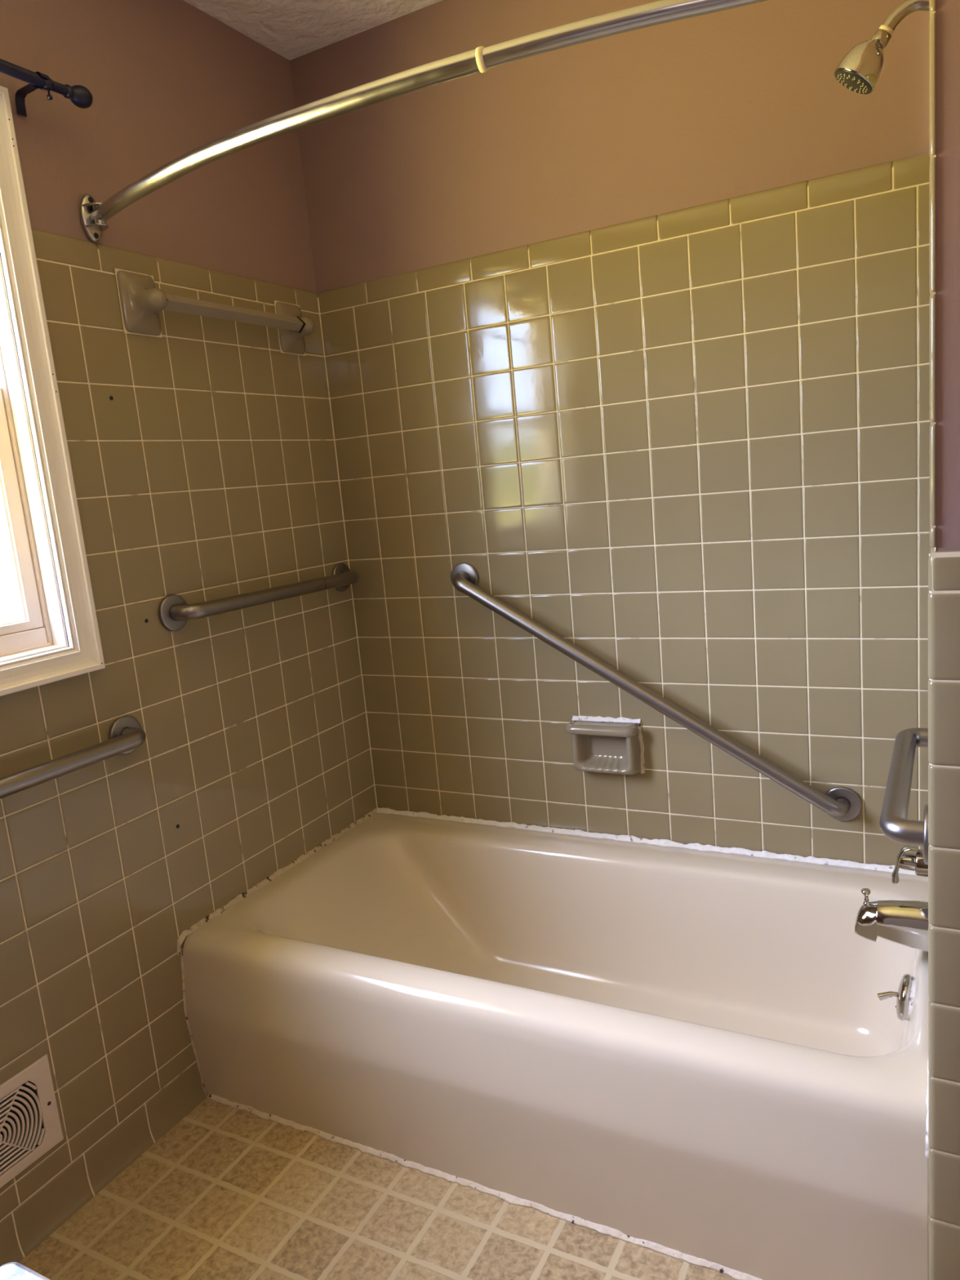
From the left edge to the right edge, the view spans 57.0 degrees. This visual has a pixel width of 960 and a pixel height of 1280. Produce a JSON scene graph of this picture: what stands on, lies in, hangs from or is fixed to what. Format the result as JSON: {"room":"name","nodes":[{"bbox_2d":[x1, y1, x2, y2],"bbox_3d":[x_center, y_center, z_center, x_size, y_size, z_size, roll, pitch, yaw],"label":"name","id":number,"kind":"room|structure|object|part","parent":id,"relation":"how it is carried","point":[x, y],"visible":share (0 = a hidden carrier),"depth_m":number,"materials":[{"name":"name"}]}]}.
{"room":"bathroom","nodes":[
{"label":"bathroom","id":0,"kind":"room"},
{"bbox_2d":[0,0,377,1266],"bbox_3d":[-1.090,-0.034,1.198,0.129,2.517,3.120,0,11,28],"label":"wall","id":1,"kind":"structure","parent":0,"point":[209,472],"depth_m":1.86,"materials":[{"name":"tile"}]},
{"bbox_2d":[0,1053,63,1188],"bbox_3d":[-0.843,0.871,1.540,0.006,0.176,0.237,0,11,28],"label":"air vent","id":2,"kind":"object","parent":1,"relation":"in","point":[30,1126],"visible":1,"depth_m":1.59,"materials":[{"name":"white metal"}]},
{"bbox_2d":[0,58,93,116],"bbox_3d":[-1.015,-0.866,1.125,0.083,0.056,1.192,0,11,28],"label":"curtain rod","id":3,"kind":"object","parent":1,"relation":"attached to","point":[80,96],"visible":1,"depth_m":1.56,"materials":[{"name":"black metal"}]},
{"bbox_3d":[-1.018,-0.866,1.070,0.020,0.020,1.094,0,11,28],"label":"rod","id":4,"kind":"part","parent":3,"relation":"part of","materials":[{"name":"black metal"}]},
{"bbox_3d":[-0.759,-0.975,1.550,0.020,0.020,0.097,0,11,28],"label":"rod","id":5,"kind":"part","parent":3,"relation":"part of","materials":[{"name":"black metal"}]},
{"bbox_2d":[0,85,105,696],"bbox_3d":[-1.048,-0.365,1.287,0.175,1.028,0.867,0,11,28],"label":"window","id":6,"kind":"structure","parent":1,"relation":"in","point":[53,634],"depth_m":1.61,"materials":[{"name":"white paint"}]},
{"bbox_3d":[-1.029,-0.168,1.321,0.030,0.441,0.740,0,11,28],"label":"sash","id":7,"kind":"part","parent":6,"relation":"part of","materials":[{"name":"beige plastic"}]},
{"bbox_3d":[-1.023,0.065,1.371,0.072,0.034,0.740,0,11,28],"label":"frame sill","id":8,"kind":"part","parent":6,"relation":"part of","materials":[{"name":"beige plastic"}]},
{"bbox_3d":[-1.062,-0.365,1.294,0.074,0.924,0.763,0,11,28],"label":"vinyl frame","id":9,"kind":"part","parent":6,"relation":"part of","materials":[{"name":"beige plastic"}]},
{"bbox_2d":[0,715,146,799],"bbox_3d":[-0.873,0.271,1.412,0.070,0.078,0.890,0,11,28],"label":"grab bar","id":10,"kind":"object","parent":1,"relation":"attached to","point":[126,734],"visible":1,"depth_m":1.62,"materials":[{"name":"metal"}]},
{"bbox_2d":[114,267,315,355],"bbox_3d":[-0.555,-0.732,1.992,0.072,0.123,0.571,0,11,28],"label":"towel bar","id":11,"kind":"object","parent":1,"relation":"attached to","point":[140,303],"visible":1,"depth_m":1.84,"materials":[{"name":"brown ceramic"}]},
{"bbox_2d":[158,562,359,631],"bbox_3d":[-0.485,-0.114,2.126,0.071,0.082,0.673,0,11,28],"label":"grab bar","id":12,"kind":"object","parent":1,"relation":"attached to","point":[174,612],"visible":1,"depth_m":1.99,"materials":[{"name":"metal"}]},
{"bbox_2d":[183,0,442,60],"bbox_3d":[-0.467,-1.166,0.603,1.580,0.001,2.920,0,11,28],"label":"ceiling","id":13,"kind":"structure","parent":0,"point":[292,29],"depth_m":2.03,"materials":[{"name":"white paint"}]},
{"bbox_2d":[18,1093,734,1279],"bbox_3d":[-0.255,1.154,1.018,1.580,0.001,2.920,0,11,28],"label":"floor","id":14,"kind":"structure","parent":0,"point":[228,1193],"depth_m":1.60,"materials":[{"name":"tile"}]},
{"bbox_2d":[0,1262,49,1279],"bbox_3d":[-0.217,0.899,0.124,0.659,0.807,0.913,0,11,28],"label":"vanity","id":15,"kind":"object","parent":14,"relation":"on","point":[11,1270],"visible":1,"depth_m":0.58,"materials":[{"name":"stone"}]},
{"bbox_2d":[176,807,928,1279],"bbox_3d":[0.174,0.754,1.911,1.446,0.397,0.778,0,11,28],"label":"bathtub","id":16,"kind":"object","parent":14,"relation":"on","point":[695,1054],"visible":0.95,"depth_m":1.73,"materials":[{"name":"ceramic"}]},
{"bbox_3d":[0.731,0.640,1.588,0.033,0.019,0.013,-1,11,21],"label":"trip lever","id":17,"kind":"part","parent":16,"relation":"part of","materials":[{"name":"silver metal"}]},
{"bbox_3d":[0.756,0.636,1.577,0.026,0.081,0.082,0,11,28],"label":"overflow plate","id":18,"kind":"part","parent":16,"relation":"part of","materials":[{"name":"silver metal"}]},
{"bbox_2d":[289,0,930,865],"bbox_3d":[0.331,-0.324,2.092,1.780,2.517,0.100,0,11,28],"label":"wall","id":19,"kind":"structure","parent":0,"point":[628,332],"depth_m":1.99,"materials":[{"name":"tile"}]},
{"bbox_2d":[564,715,644,774],"bbox_3d":[0.300,0.260,2.150,0.186,0.140,0.059,0,11,28],"label":"soap dish","id":20,"kind":"object","parent":19,"relation":"attached to","point":[607,744],"visible":1,"depth_m":2.15,"materials":[{"name":"brown ceramic"}]},
{"bbox_2d":[450,562,862,821],"bbox_3d":[0.362,0.105,2.074,0.970,0.603,0.070,0,11,28],"label":"grab bar","id":21,"kind":"object","parent":19,"relation":"attached to","point":[842,803],"visible":1,"depth_m":2.02,"materials":[{"name":"metal"}]},
{"bbox_2d":[928,0,959,1279],"bbox_3d":[0.767,-0.208,1.361,0.118,2.367,0.800,0,11,28],"label":"wall","id":22,"kind":"structure","parent":0,"point":[944,560],"depth_m":1.06,"materials":[{"name":"tile"}]},
{"bbox_2d":[80,0,768,242],"bbox_3d":[-0.126,-0.803,1.332,1.452,0.087,0.141,0,11,27],"label":"shower rod","id":23,"kind":"object","parent":22,"relation":"attached to","point":[95,215],"visible":1,"depth_m":1.25,"materials":[{"name":"silver metal"}]},
{"bbox_2d":[834,0,928,94],"bbox_3d":[0.601,-0.883,1.308,0.144,0.119,0.066,0,11,28],"label":"shower","id":24,"kind":"object","parent":22,"relation":"attached to","point":[860,71],"visible":0.93,"depth_m":1.30,"materials":[{"name":"silver metal"}]},
{"bbox_3d":[0.626,-0.912,1.294,0.085,0.048,0.020,0,11,28],"label":"arm","id":25,"kind":"part","parent":24,"relation":"part of","materials":[{"name":"silver metal"}]},
{"bbox_2d":[854,888,928,951],"bbox_3d":[0.732,0.487,1.556,0.132,0.090,0.058,0,11,28],"label":"tub spout","id":26,"kind":"object","parent":22,"relation":"attached to","point":[904,922],"visible":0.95,"depth_m":1.54,"materials":[{"name":"silver metal"}]},
{"bbox_3d":[0.687,0.458,1.574,0.016,0.032,0.016,0,11,28],"label":"diverter knob","id":27,"kind":"part","parent":26,"relation":"part of","materials":[{"name":"silver metal"}]},
{"bbox_2d":[879,727,928,864],"bbox_3d":[0.655,0.211,1.344,0.064,0.088,0.476,0,11,28],"label":"grab bar","id":28,"kind":"object","parent":22,"relation":"attached to","point":[894,824],"visible":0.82,"depth_m":1.25,"materials":[{"name":"metal"}]},
{"bbox_2d":[891,844,928,884],"bbox_3d":[0.748,0.385,1.524,0.072,0.072,0.051,0,11,28],"label":"shower valve","id":29,"kind":"object","parent":22,"relation":"attached to","point":[907,861],"visible":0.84,"depth_m":1.51,"materials":[{"name":"silver metal"}]},
{"bbox_3d":[0.740,0.383,1.528,0.028,0.030,0.030,0,11,28],"label":"stem","id":30,"kind":"part","parent":29,"relation":"part of","materials":[{"name":"silver metal"}]}
]}

